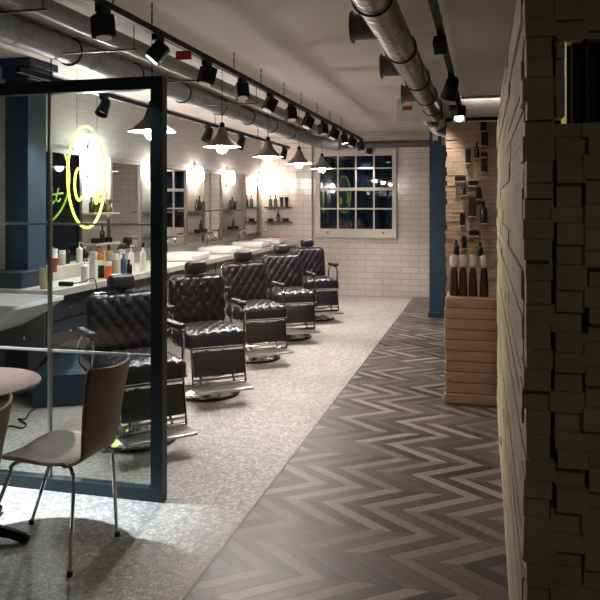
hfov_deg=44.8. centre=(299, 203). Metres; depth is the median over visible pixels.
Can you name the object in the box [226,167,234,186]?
wall sconce
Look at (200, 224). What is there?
bottle
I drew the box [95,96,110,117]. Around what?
track spotlight
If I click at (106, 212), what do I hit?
wall shelf
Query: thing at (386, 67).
outlet
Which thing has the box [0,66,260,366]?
wall
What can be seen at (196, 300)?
barber chair
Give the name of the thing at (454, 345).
timber beam
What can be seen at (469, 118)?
trim
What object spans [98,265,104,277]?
jar
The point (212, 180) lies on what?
mirror glass
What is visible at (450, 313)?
timber beam
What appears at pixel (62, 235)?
wall mirror
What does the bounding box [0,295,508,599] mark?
floor
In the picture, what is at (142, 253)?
bottle
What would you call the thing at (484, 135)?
product box
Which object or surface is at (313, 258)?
barber chair
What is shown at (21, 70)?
track
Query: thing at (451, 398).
timber beam
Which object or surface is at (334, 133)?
track spotlight
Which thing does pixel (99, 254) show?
bottle
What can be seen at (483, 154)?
product box
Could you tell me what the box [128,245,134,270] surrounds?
bottle
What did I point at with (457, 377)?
timber beam
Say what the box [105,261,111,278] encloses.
jar
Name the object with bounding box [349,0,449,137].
ventilation duct
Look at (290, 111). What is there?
track spotlight
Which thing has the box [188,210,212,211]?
wall shelf
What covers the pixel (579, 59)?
glazed slot
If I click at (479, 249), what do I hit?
bottle
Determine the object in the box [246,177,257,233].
mirror glass
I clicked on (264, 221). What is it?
wall shelf
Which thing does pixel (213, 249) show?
basin
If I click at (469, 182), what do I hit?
product box
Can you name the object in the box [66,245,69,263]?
bottle
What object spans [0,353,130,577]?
chair
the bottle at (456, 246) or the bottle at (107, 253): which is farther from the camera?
the bottle at (107, 253)
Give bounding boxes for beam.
[397,97,499,123]
[444,307,496,319]
[444,318,497,330]
[444,329,497,341]
[444,339,496,352]
[444,371,497,384]
[444,392,496,406]
[445,292,496,309]
[445,350,496,362]
[445,360,496,373]
[445,382,496,395]
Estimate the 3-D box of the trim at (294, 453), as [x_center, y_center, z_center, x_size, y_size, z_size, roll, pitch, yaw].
[0.188,1.599,5.395,0.012,0.101,13.750,0,0,14]
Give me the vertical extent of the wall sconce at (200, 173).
0.300 m
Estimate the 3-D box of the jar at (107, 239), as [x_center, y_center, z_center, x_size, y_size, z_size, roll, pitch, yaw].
[-1.943,0.360,7.364,0.090,0.050,0.090,0,0,14]
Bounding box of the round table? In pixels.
[0,367,40,542]
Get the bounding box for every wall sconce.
[86,147,100,177]
[193,162,203,184]
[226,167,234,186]
[258,171,265,188]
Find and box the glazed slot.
[561,42,594,123]
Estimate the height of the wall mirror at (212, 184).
1.010 m
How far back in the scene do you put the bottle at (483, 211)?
6.05 m
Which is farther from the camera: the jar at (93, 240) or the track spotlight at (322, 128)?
the track spotlight at (322, 128)
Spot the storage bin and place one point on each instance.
(68, 378)
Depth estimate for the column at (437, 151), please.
9.94 m
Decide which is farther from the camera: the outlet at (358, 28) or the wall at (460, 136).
the wall at (460, 136)
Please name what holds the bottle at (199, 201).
on the wall shelf at (188, 210)
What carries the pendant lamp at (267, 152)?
hanging from the ceiling
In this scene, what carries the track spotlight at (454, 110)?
hanging from the track at (433, 4)
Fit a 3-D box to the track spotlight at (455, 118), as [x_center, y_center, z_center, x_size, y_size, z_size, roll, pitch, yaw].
[1.667,-0.925,7.615,0.134,0.214,0.206,0,0,14]
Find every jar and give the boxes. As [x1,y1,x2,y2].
[52,249,57,265]
[59,250,65,264]
[89,252,97,281]
[91,238,99,243]
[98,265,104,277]
[105,237,111,241]
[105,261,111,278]
[106,200,111,211]
[110,253,118,273]
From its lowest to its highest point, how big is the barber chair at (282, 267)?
1.067 m
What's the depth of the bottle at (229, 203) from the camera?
10.88 m
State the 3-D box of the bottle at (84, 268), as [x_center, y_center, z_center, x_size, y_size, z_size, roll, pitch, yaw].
[-1.813,0.555,6.145,0.074,0.190,0.070,0,0,14]
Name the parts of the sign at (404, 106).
red panel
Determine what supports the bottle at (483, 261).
on the timber beam at (468, 302)
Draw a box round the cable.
[7,407,36,428]
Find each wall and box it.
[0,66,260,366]
[261,133,445,297]
[445,121,497,292]
[453,204,496,204]
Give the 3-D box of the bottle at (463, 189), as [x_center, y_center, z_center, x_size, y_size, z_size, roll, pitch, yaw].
[1.373,-0.126,6.105,0.037,0.100,0.037,0,0,14]
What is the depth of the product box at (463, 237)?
6.08 m
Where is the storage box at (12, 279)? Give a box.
[0,269,39,288]
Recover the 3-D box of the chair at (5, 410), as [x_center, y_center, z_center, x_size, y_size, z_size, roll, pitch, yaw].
[-1.322,1.118,2.522,0.614,0.863,0.411,0,0,9]
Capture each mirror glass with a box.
[205,173,220,238]
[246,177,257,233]
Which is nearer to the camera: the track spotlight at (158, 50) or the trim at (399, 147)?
the track spotlight at (158, 50)
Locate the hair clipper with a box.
[58,278,96,292]
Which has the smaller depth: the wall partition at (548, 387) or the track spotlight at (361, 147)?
the wall partition at (548, 387)
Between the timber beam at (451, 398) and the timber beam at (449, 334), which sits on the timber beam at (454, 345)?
the timber beam at (449, 334)
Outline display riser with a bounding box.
[46,260,103,280]
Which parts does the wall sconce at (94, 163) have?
plate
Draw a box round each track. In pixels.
[15,59,289,148]
[85,0,362,139]
[428,0,461,104]
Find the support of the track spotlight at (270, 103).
hanging from the track at (117, 11)
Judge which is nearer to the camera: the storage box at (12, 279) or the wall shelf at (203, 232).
the storage box at (12, 279)
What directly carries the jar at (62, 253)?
on the display riser
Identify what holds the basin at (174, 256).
in the countertop
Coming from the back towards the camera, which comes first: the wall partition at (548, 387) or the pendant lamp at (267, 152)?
the pendant lamp at (267, 152)
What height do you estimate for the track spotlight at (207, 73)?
0.173 m
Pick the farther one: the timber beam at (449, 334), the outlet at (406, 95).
the outlet at (406, 95)
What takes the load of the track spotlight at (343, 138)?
hanging from the track at (117, 11)
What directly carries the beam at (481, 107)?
attached to the ceiling
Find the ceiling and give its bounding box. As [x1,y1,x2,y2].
[0,0,513,136]
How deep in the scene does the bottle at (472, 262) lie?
5.71 m
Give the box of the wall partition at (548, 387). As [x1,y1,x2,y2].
[496,0,599,599]
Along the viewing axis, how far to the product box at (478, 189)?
6.05 m
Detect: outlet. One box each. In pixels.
[349,11,377,43]
[379,54,401,78]
[401,84,417,103]
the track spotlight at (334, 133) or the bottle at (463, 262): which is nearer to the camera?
the bottle at (463, 262)
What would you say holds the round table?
on the floor
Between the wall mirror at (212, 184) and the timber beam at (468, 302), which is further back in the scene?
the wall mirror at (212, 184)
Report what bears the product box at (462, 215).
in the wall at (460, 136)
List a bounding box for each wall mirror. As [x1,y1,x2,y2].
[46,146,81,263]
[107,157,141,253]
[167,165,187,246]
[202,169,222,241]
[243,174,258,236]
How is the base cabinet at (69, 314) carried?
attached to the wall at (70, 112)
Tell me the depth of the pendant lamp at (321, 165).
9.88 m
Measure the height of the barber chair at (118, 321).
1.067 m
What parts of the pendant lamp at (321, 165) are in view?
lamp shade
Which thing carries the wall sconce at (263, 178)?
attached to the wall at (70, 112)
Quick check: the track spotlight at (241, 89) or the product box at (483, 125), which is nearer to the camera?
the track spotlight at (241, 89)
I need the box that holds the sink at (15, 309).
[0,293,63,330]
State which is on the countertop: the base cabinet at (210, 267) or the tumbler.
the tumbler
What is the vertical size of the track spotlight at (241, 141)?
0.198 m
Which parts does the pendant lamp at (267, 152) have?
lamp shade, bulb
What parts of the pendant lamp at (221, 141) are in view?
lamp shade, bulb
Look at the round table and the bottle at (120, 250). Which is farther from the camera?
the bottle at (120, 250)
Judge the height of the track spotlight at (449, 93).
0.218 m
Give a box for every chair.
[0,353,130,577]
[0,393,12,464]
[76,273,197,452]
[167,260,253,401]
[220,250,293,363]
[261,244,319,340]
[290,239,343,321]
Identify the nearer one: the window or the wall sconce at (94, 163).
the wall sconce at (94, 163)
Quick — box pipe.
[341,140,428,148]
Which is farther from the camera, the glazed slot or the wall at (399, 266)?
the wall at (399, 266)
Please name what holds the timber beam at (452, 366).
on the timber beam at (457, 377)
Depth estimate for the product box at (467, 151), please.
6.08 m
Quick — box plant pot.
[46,258,58,271]
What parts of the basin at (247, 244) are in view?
bowl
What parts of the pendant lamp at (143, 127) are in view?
bulb, cord, lamp shade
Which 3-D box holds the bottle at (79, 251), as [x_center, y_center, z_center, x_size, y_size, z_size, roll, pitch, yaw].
[-2.031,0.445,6.706,0.063,0.190,0.060,0,0,14]
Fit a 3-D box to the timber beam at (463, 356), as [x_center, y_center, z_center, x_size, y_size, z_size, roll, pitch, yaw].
[1.466,1.179,5.778,0.600,0.082,0.398,0,0,14]
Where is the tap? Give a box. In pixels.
[206,233,215,245]
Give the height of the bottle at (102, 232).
0.170 m
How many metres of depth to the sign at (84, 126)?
6.43 m
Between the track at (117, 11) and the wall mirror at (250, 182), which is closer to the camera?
the track at (117, 11)
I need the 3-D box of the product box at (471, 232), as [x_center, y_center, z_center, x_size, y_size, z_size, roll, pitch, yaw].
[1.454,0.242,6.084,0.081,0.043,0.044,0,0,14]
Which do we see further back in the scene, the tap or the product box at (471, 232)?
the tap
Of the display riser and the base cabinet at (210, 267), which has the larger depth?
the base cabinet at (210, 267)
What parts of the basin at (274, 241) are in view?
bowl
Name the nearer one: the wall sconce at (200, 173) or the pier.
the wall sconce at (200, 173)
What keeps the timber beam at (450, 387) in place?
on the timber beam at (451, 398)
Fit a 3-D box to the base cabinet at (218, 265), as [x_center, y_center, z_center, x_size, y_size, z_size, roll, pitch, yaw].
[-1.153,0.901,9.583,0.610,0.398,1.182,0,0,14]
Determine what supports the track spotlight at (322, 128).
hanging from the track at (117, 11)
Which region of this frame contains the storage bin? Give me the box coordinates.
[32,353,89,407]
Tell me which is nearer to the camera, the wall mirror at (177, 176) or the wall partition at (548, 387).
the wall partition at (548, 387)
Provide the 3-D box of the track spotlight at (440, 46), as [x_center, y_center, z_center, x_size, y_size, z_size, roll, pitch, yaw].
[0.843,-0.964,4.379,0.076,0.135,0.115,0,0,19]
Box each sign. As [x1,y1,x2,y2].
[66,125,105,228]
[176,50,191,59]
[402,79,411,110]
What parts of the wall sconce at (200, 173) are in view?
plate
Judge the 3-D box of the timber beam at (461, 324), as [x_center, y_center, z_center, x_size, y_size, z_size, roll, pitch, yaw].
[1.463,0.931,5.777,0.606,0.082,0.401,0,0,14]
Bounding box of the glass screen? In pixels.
[0,76,166,502]
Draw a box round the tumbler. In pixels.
[38,267,46,288]
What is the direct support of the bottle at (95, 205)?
on the wall shelf at (106, 212)
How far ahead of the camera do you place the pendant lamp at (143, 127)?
4.81 m
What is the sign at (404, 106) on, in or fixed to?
hanging from the ceiling
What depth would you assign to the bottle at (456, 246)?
6.11 m
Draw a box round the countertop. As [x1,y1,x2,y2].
[0,242,295,295]
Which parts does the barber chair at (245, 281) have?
arm frame, backrest, trim, seat trim, seat, leg rest frame, footboard, arm frame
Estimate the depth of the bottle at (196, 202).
9.61 m
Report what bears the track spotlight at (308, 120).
hanging from the track at (117, 11)
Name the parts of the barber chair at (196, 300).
arm frame, backrest, trim, seat trim, seat, leg rest frame, footboard, arm frame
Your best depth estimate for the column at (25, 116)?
5.91 m
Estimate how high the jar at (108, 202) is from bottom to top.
0.130 m
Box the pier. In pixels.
[296,141,312,247]
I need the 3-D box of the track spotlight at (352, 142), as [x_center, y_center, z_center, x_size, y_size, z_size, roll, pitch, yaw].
[0.756,-0.904,10.580,0.129,0.176,0.099,0,0,-31]
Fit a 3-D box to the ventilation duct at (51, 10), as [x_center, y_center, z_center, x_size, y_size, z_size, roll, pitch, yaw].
[-0.825,-1.082,6.709,0.540,0.176,10.200,0,0,14]
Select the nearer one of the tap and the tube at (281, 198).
the tap
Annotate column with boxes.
[0,57,57,395]
[428,130,452,317]
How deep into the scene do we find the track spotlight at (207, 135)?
8.46 m
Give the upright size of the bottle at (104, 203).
0.140 m
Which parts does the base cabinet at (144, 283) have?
drawer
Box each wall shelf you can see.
[82,212,119,214]
[82,242,119,245]
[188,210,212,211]
[188,232,212,234]
[264,221,291,222]
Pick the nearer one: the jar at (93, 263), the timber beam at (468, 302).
the timber beam at (468, 302)
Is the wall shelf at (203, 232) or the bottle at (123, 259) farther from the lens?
the wall shelf at (203, 232)
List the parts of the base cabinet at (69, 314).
drawer, drawer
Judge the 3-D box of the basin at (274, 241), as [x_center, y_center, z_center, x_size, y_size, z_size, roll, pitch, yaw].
[-0.479,0.520,11.934,0.480,0.260,0.540,0,0,14]
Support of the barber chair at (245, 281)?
on the floor
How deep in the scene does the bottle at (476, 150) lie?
6.06 m
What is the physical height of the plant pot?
0.105 m
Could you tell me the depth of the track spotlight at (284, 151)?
11.67 m
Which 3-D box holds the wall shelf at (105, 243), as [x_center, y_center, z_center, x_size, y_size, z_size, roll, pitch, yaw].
[-1.978,0.394,7.229,0.170,0.018,0.480,0,0,14]
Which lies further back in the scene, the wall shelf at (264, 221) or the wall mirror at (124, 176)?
the wall shelf at (264, 221)
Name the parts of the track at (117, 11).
chain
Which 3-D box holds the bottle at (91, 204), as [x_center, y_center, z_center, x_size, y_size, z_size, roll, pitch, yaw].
[-2.022,0.010,7.054,0.048,0.150,0.048,0,0,14]
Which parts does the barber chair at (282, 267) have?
trim, backrest, seat, seat trim, leg rest frame, footboard, arm frame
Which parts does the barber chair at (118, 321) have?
arm frame, backrest, trim, seat, leg rest frame, seat trim, footboard, arm frame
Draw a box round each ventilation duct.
[0,0,338,140]
[0,10,340,149]
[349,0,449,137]
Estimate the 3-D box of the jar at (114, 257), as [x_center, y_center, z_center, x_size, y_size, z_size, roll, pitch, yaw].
[-1.639,0.544,6.431,0.077,0.212,0.076,0,0,14]
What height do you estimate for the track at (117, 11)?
0.178 m
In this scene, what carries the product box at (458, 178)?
on the wall at (460, 136)
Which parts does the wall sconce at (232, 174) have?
plate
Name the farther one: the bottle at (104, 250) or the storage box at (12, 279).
the bottle at (104, 250)
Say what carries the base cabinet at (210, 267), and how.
attached to the wall at (70, 112)
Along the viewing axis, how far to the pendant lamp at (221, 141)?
6.10 m
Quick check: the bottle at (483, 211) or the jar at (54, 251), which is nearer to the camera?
the bottle at (483, 211)
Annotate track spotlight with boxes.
[90,5,115,40]
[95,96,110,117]
[146,34,169,64]
[196,60,217,86]
[201,125,212,142]
[234,78,249,100]
[236,135,244,149]
[261,93,278,112]
[280,147,287,159]
[284,104,297,121]
[301,113,314,128]
[317,120,328,134]
[328,126,339,139]
[340,131,348,143]
[347,135,356,147]
[357,140,364,150]
[366,148,371,154]
[432,31,447,54]
[440,73,458,100]
[449,99,465,115]
[453,116,465,121]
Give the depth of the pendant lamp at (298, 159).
8.64 m
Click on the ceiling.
(306, 46)
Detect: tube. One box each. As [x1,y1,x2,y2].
[280,197,283,206]
[285,197,288,206]
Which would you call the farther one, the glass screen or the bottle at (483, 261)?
the bottle at (483, 261)
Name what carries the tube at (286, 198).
on the wall shelf
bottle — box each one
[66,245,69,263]
[76,242,82,262]
[81,258,89,280]
[83,246,87,260]
[89,197,93,212]
[93,195,97,212]
[97,246,101,259]
[98,196,101,212]
[100,226,104,242]
[102,199,105,212]
[102,249,105,268]
[105,251,112,260]
[119,249,122,271]
[121,250,126,273]
[127,259,131,273]
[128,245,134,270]
[140,243,145,270]
[195,199,198,209]
[197,196,201,209]
[199,220,202,232]
[228,200,231,209]
[449,255,457,295]
[453,240,458,254]
[458,255,467,295]
[461,183,465,194]
[468,255,477,295]
[474,142,478,157]
[477,243,482,255]
[479,255,488,296]
[480,201,486,222]
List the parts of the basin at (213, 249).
bowl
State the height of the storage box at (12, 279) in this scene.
0.120 m
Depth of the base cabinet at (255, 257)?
10.63 m
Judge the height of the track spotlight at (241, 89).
0.175 m
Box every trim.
[182,298,412,599]
[313,147,428,149]
[445,117,497,121]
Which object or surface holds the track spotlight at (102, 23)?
hanging from the track at (117, 11)
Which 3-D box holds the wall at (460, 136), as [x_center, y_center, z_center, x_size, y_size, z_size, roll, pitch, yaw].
[1.671,0.429,6.193,0.845,2.241,0.372,0,0,14]
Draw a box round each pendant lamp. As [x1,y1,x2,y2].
[127,32,175,138]
[203,68,240,152]
[253,92,282,161]
[286,146,311,167]
[310,153,333,172]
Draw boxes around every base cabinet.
[0,286,115,347]
[125,272,174,302]
[174,263,214,274]
[215,259,245,274]
[246,251,269,261]
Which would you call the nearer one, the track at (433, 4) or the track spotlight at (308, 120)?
the track at (433, 4)
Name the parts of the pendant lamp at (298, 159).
lamp shade, bulb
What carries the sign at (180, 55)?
hanging from the ceiling
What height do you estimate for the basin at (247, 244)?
0.260 m
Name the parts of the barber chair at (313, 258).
backrest, trim, seat, leg rest frame, footboard, arm frame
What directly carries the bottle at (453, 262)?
on the timber beam at (468, 302)
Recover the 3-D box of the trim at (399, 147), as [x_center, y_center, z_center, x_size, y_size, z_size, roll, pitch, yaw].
[1.245,-0.940,12.201,2.090,0.040,0.035,0,0,14]
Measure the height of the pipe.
0.110 m
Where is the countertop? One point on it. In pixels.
(213, 258)
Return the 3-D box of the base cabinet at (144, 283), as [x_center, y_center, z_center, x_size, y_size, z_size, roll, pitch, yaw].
[-1.739,0.901,7.276,0.610,0.398,1.182,0,0,14]
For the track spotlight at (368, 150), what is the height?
0.171 m
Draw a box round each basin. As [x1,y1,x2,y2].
[167,238,208,261]
[198,233,244,253]
[231,230,271,247]
[252,228,288,244]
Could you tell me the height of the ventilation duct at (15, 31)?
0.291 m
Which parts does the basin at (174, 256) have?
bowl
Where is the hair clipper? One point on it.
(61, 283)
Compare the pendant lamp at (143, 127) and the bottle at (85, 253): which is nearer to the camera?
the pendant lamp at (143, 127)
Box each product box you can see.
[455,176,465,180]
[460,213,464,224]
[462,236,465,247]
[465,149,469,162]
[468,181,477,184]
[468,197,475,215]
[469,230,478,235]
[476,187,480,198]
[480,122,486,130]
[481,132,487,145]
[481,152,486,156]
[481,159,486,171]
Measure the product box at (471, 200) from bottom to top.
0.159 m
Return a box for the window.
[315,149,396,237]
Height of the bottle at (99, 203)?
0.160 m
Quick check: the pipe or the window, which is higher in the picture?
the pipe
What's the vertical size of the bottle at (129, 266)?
0.140 m
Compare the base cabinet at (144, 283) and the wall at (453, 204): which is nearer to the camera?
the base cabinet at (144, 283)
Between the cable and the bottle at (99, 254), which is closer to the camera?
the cable

